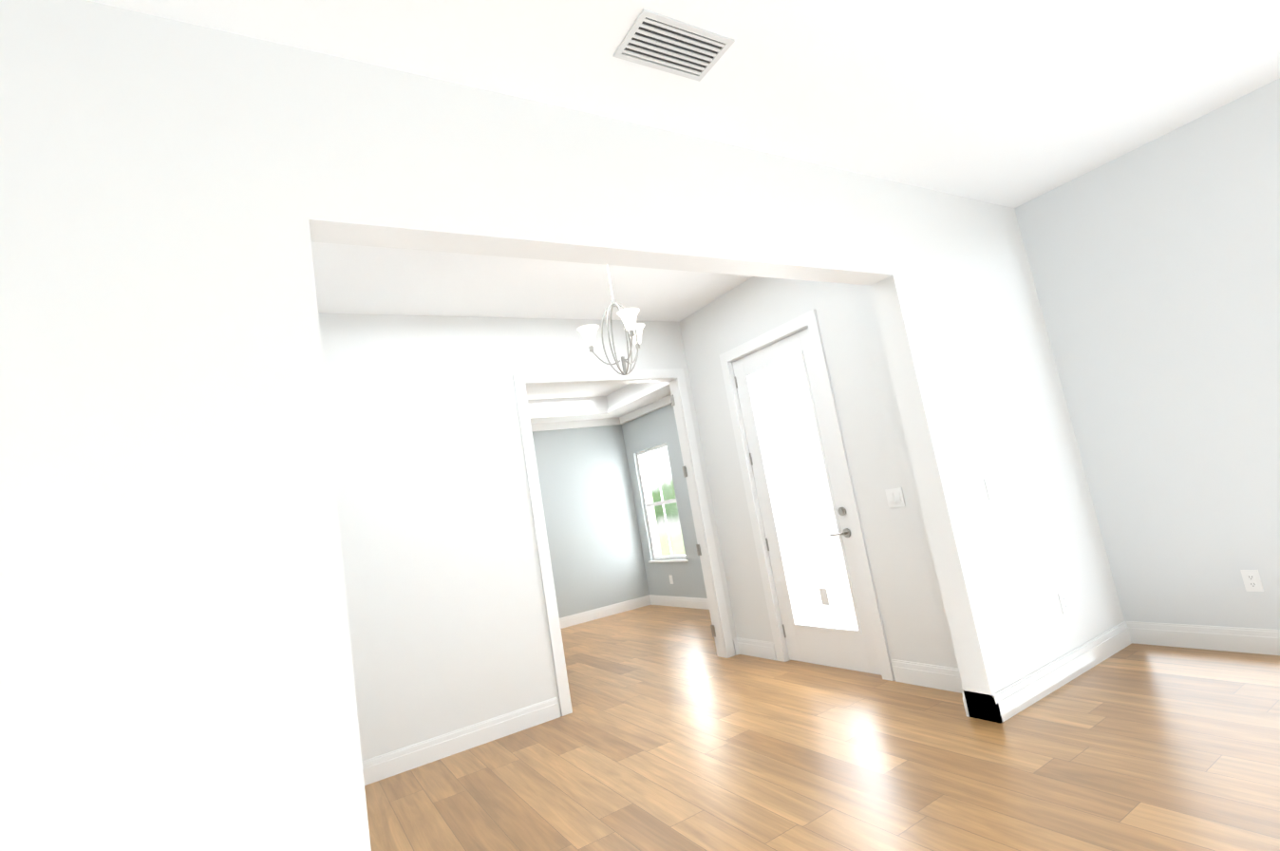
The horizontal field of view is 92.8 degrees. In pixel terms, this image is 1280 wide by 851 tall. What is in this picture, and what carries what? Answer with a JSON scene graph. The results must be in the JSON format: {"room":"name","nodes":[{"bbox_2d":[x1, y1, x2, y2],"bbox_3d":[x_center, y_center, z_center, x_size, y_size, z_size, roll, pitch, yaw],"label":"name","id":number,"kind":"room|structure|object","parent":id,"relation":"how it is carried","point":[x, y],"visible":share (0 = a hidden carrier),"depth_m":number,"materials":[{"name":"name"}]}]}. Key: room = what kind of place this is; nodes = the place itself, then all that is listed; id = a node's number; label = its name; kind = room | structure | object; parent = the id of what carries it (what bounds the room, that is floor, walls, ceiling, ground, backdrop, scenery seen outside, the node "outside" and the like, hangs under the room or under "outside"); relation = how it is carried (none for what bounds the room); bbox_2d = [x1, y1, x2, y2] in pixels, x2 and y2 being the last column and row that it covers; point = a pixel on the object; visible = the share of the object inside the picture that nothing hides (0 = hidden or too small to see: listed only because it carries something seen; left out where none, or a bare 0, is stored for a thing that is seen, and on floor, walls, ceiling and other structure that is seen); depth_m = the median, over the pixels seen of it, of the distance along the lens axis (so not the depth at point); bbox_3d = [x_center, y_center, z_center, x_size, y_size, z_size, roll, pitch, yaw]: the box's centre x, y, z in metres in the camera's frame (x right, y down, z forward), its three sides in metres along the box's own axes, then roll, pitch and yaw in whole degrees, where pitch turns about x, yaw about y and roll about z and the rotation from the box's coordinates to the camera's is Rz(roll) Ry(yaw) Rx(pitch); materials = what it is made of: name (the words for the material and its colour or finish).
{"room":"empty living room","nodes":[
{"label":"empty living room","id":0,"kind":"room"},
{"bbox_2d":[318,312,735,761],"bbox_3d":[-0.412,0.594,4.893,4.750,3.000,0.120,-5,-9,-32],"label":"wall","id":1,"kind":"structure","parent":0,"point":[447,616],"depth_m":4.23,"materials":[{"name":"white paint"}]},
{"bbox_2d":[362,696,560,785],"bbox_3d":[-1.306,2.076,3.919,1.700,0.135,0.016,-5,-9,-32],"label":"baseboard","id":2,"kind":"structure","parent":1,"relation":"attached to","point":[377,768],"depth_m":3.98,"materials":[{"name":"white wood"}]},
{"bbox_2d":[512,368,734,715],"bbox_3d":[-0.118,0.794,5.016,1.620,2.545,0.145,-5,-9,-32],"label":"door frame","id":3,"kind":"structure","parent":1,"relation":"attached to","point":[522,381],"depth_m":5.20,"materials":[{"name":"white wood"}]},
{"bbox_2d":[0,0,1124,850],"bbox_3d":[-0.585,0.228,2.036,8.140,3.000,0.150,-5,-9,-32],"label":"wall","id":4,"kind":"structure","parent":0,"point":[177,199],"depth_m":1.72,"materials":[{"name":"white paint"}]},
{"bbox_2d":[983,477,996,499],"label":"light switch","id":5,"kind":"object","parent":4,"relation":"attached to","point":[988,482],"depth_m":3.45,"materials":[{"name":"white plastic"}]},
{"bbox_2d":[981,621,1133,723],"bbox_3d":[2.456,1.383,3.501,1.555,0.135,0.036,-5,-9,-32],"label":"baseboard","id":6,"kind":"structure","parent":4,"relation":"attached to","point":[1014,698],"depth_m":3.40,"materials":[{"name":"white wood"}]},
{"bbox_2d":[1057,591,1070,614],"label":"outlet","id":7,"kind":"object","parent":4,"relation":"attached to","point":[1062,595],"depth_m":3.60,"materials":[{"name":"white plastic"}]},
{"bbox_2d":[532,424,650,618],"bbox_3d":[-1.776,1.253,7.984,4.200,3.000,0.150,-5,-9,-32],"label":"wall","id":8,"kind":"structure","parent":0,"point":[600,549],"depth_m":8.53,"materials":[{"name":"grey paint"}]},
{"bbox_2d":[559,595,651,628],"bbox_3d":[-1.497,2.635,7.720,3.900,0.135,0.016,-5,-9,-32],"label":"baseboard","id":9,"kind":"structure","parent":8,"relation":"attached to","point":[603,611],"depth_m":8.34,"materials":[{"name":"white wood"}]},
{"bbox_2d":[527,381,671,432],"bbox_3d":[-1.128,-0.383,6.723,3.900,0.360,3.280,-5,-9,-32],"label":"crown molding","id":10,"kind":"structure","parent":0,"point":[627,403],"depth_m":8.30,"materials":[{"name":"white paint"}]},
{"bbox_2d":[620,403,707,598],"bbox_3d":[0.808,0.764,7.606,0.150,3.000,3.270,-5,-9,-32],"label":"wall","id":11,"kind":"structure","parent":0,"point":[657,427],"depth_m":8.23,"materials":[{"name":"grey paint"}]},
{"bbox_2d":[636,443,688,563],"bbox_3d":[0.286,1.084,8.412,0.130,1.575,0.940,-5,-9,-32],"label":"window","id":12,"kind":"structure","parent":11,"relation":"in","point":[677,557],"depth_m":8.52,"materials":[{"name":"white wood"}]},
{"bbox_2d":[647,594,709,609],"bbox_3d":[0.977,2.168,7.364,0.016,0.135,3.260,-5,-9,-32],"label":"baseboard","id":13,"kind":"structure","parent":11,"relation":"attached to","point":[662,600],"depth_m":8.09,"materials":[{"name":"white wood"}]},
{"bbox_2d":[86,0,1279,399],"bbox_3d":[0.246,-1.552,1.504,10.100,0.060,14.700,-5,-9,-32],"label":"ceiling","id":14,"kind":"structure","parent":0,"point":[1011,103],"depth_m":2.70,"materials":[{"name":"white paint"}]},
{"bbox_2d":[577,264,644,375],"bbox_3d":[-0.128,-0.718,3.894,0.471,0.799,0.447,-5,-9,-32],"label":"chandelier","id":15,"kind":"object","parent":14,"relation":"hanging from","point":[632,329],"visible":0.96,"depth_m":3.88,"materials":[{"name":"silver metal"}]},
{"bbox_2d":[613,8,734,81],"bbox_3d":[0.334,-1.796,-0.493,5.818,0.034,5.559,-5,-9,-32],"label":"air vent","id":16,"kind":"object","parent":14,"relation":"in","point":[658,41],"visible":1,"depth_m":2.24,"materials":[{"name":"white metal"}]},
{"bbox_2d":[678,276,958,679],"bbox_3d":[1.245,0.268,4.557,0.150,3.000,2.250,-5,-9,-32],"label":"wall","id":17,"kind":"structure","parent":0,"point":[912,611],"depth_m":4.09,"materials":[{"name":"white paint"}]},
{"bbox_2d":[732,637,776,659],"bbox_3d":[0.949,1.853,5.059,0.045,0.135,0.470,-5,-9,-32],"label":"baseboard","id":18,"kind":"structure","parent":17,"relation":"attached to","point":[766,649],"depth_m":5.06,"materials":[{"name":"white wood"}]},
{"bbox_2d":[732,327,881,675],"bbox_3d":[1.198,0.564,4.576,0.108,2.425,0.902,-5,-9,-32],"label":"front door","id":19,"kind":"structure","parent":17,"relation":"in","point":[850,648],"depth_m":4.55,"materials":[{"name":"white wood"}]},
{"bbox_2d":[752,356,858,628],"bbox_3d":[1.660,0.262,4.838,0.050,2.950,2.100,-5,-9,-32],"label":"glass pane","id":20,"kind":"object","parent":19,"relation":"attached to","point":[820,505],"depth_m":5.25,"materials":[{"name":"glass"}]},
{"bbox_2d":[719,309,894,680],"bbox_3d":[1.226,0.520,4.604,0.168,2.525,1.080,-5,-9,-32],"label":"door frame","id":21,"kind":"structure","parent":17,"relation":"attached to","point":[808,320],"depth_m":4.42,"materials":[{"name":"white wood"}]},
{"bbox_2d":[884,487,905,508],"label":"light switch","id":22,"kind":"object","parent":17,"relation":"attached to","point":[894,496],"depth_m":3.84,"materials":[{"name":"white plastic"}]},
{"bbox_2d":[891,658,981,700],"bbox_3d":[1.810,1.514,3.656,0.016,0.135,0.670,-5,-9,-32],"label":"baseboard","id":23,"kind":"structure","parent":17,"relation":"attached to","point":[940,677],"depth_m":3.71,"materials":[{"name":"white wood"}]},
{"bbox_2d":[364,604,1279,850],"bbox_3d":[0.751,1.437,1.090,10.100,0.060,14.700,-5,-9,-32],"label":"floor","id":24,"kind":"structure","parent":0,"point":[672,731],"depth_m":2.94,"materials":[{"name":"brown wood"}]},
{"bbox_2d":[1014,77,1279,629],"bbox_3d":[4.996,-0.890,0.776,0.150,3.000,8.350,-5,-9,-32],"label":"wall","id":25,"kind":"structure","parent":0,"point":[1155,266],"depth_m":3.61,"materials":[{"name":"white paint"}]},
{"bbox_2d":[1129,621,1279,655],"bbox_3d":[5.200,0.501,0.476,0.016,0.135,8.200,-5,-9,-32],"label":"baseboard","id":26,"kind":"structure","parent":25,"relation":"attached to","point":[1262,641],"depth_m":3.57,"materials":[{"name":"white wood"}]},
{"bbox_2d":[1240,569,1263,591],"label":"outlet","id":27,"kind":"object","parent":25,"relation":"attached to","point":[1251,580],"depth_m":3.40,"materials":[{"name":"white plastic"}]},
{"label":"outside","id":28,"kind":"structure","parent":0,"visible":0},
{"bbox_2d":[644,448,685,555],"bbox_3d":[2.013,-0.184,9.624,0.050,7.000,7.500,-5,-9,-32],"label":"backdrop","id":29,"kind":"structure","parent":28,"point":[675,531],"depth_m":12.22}
]}

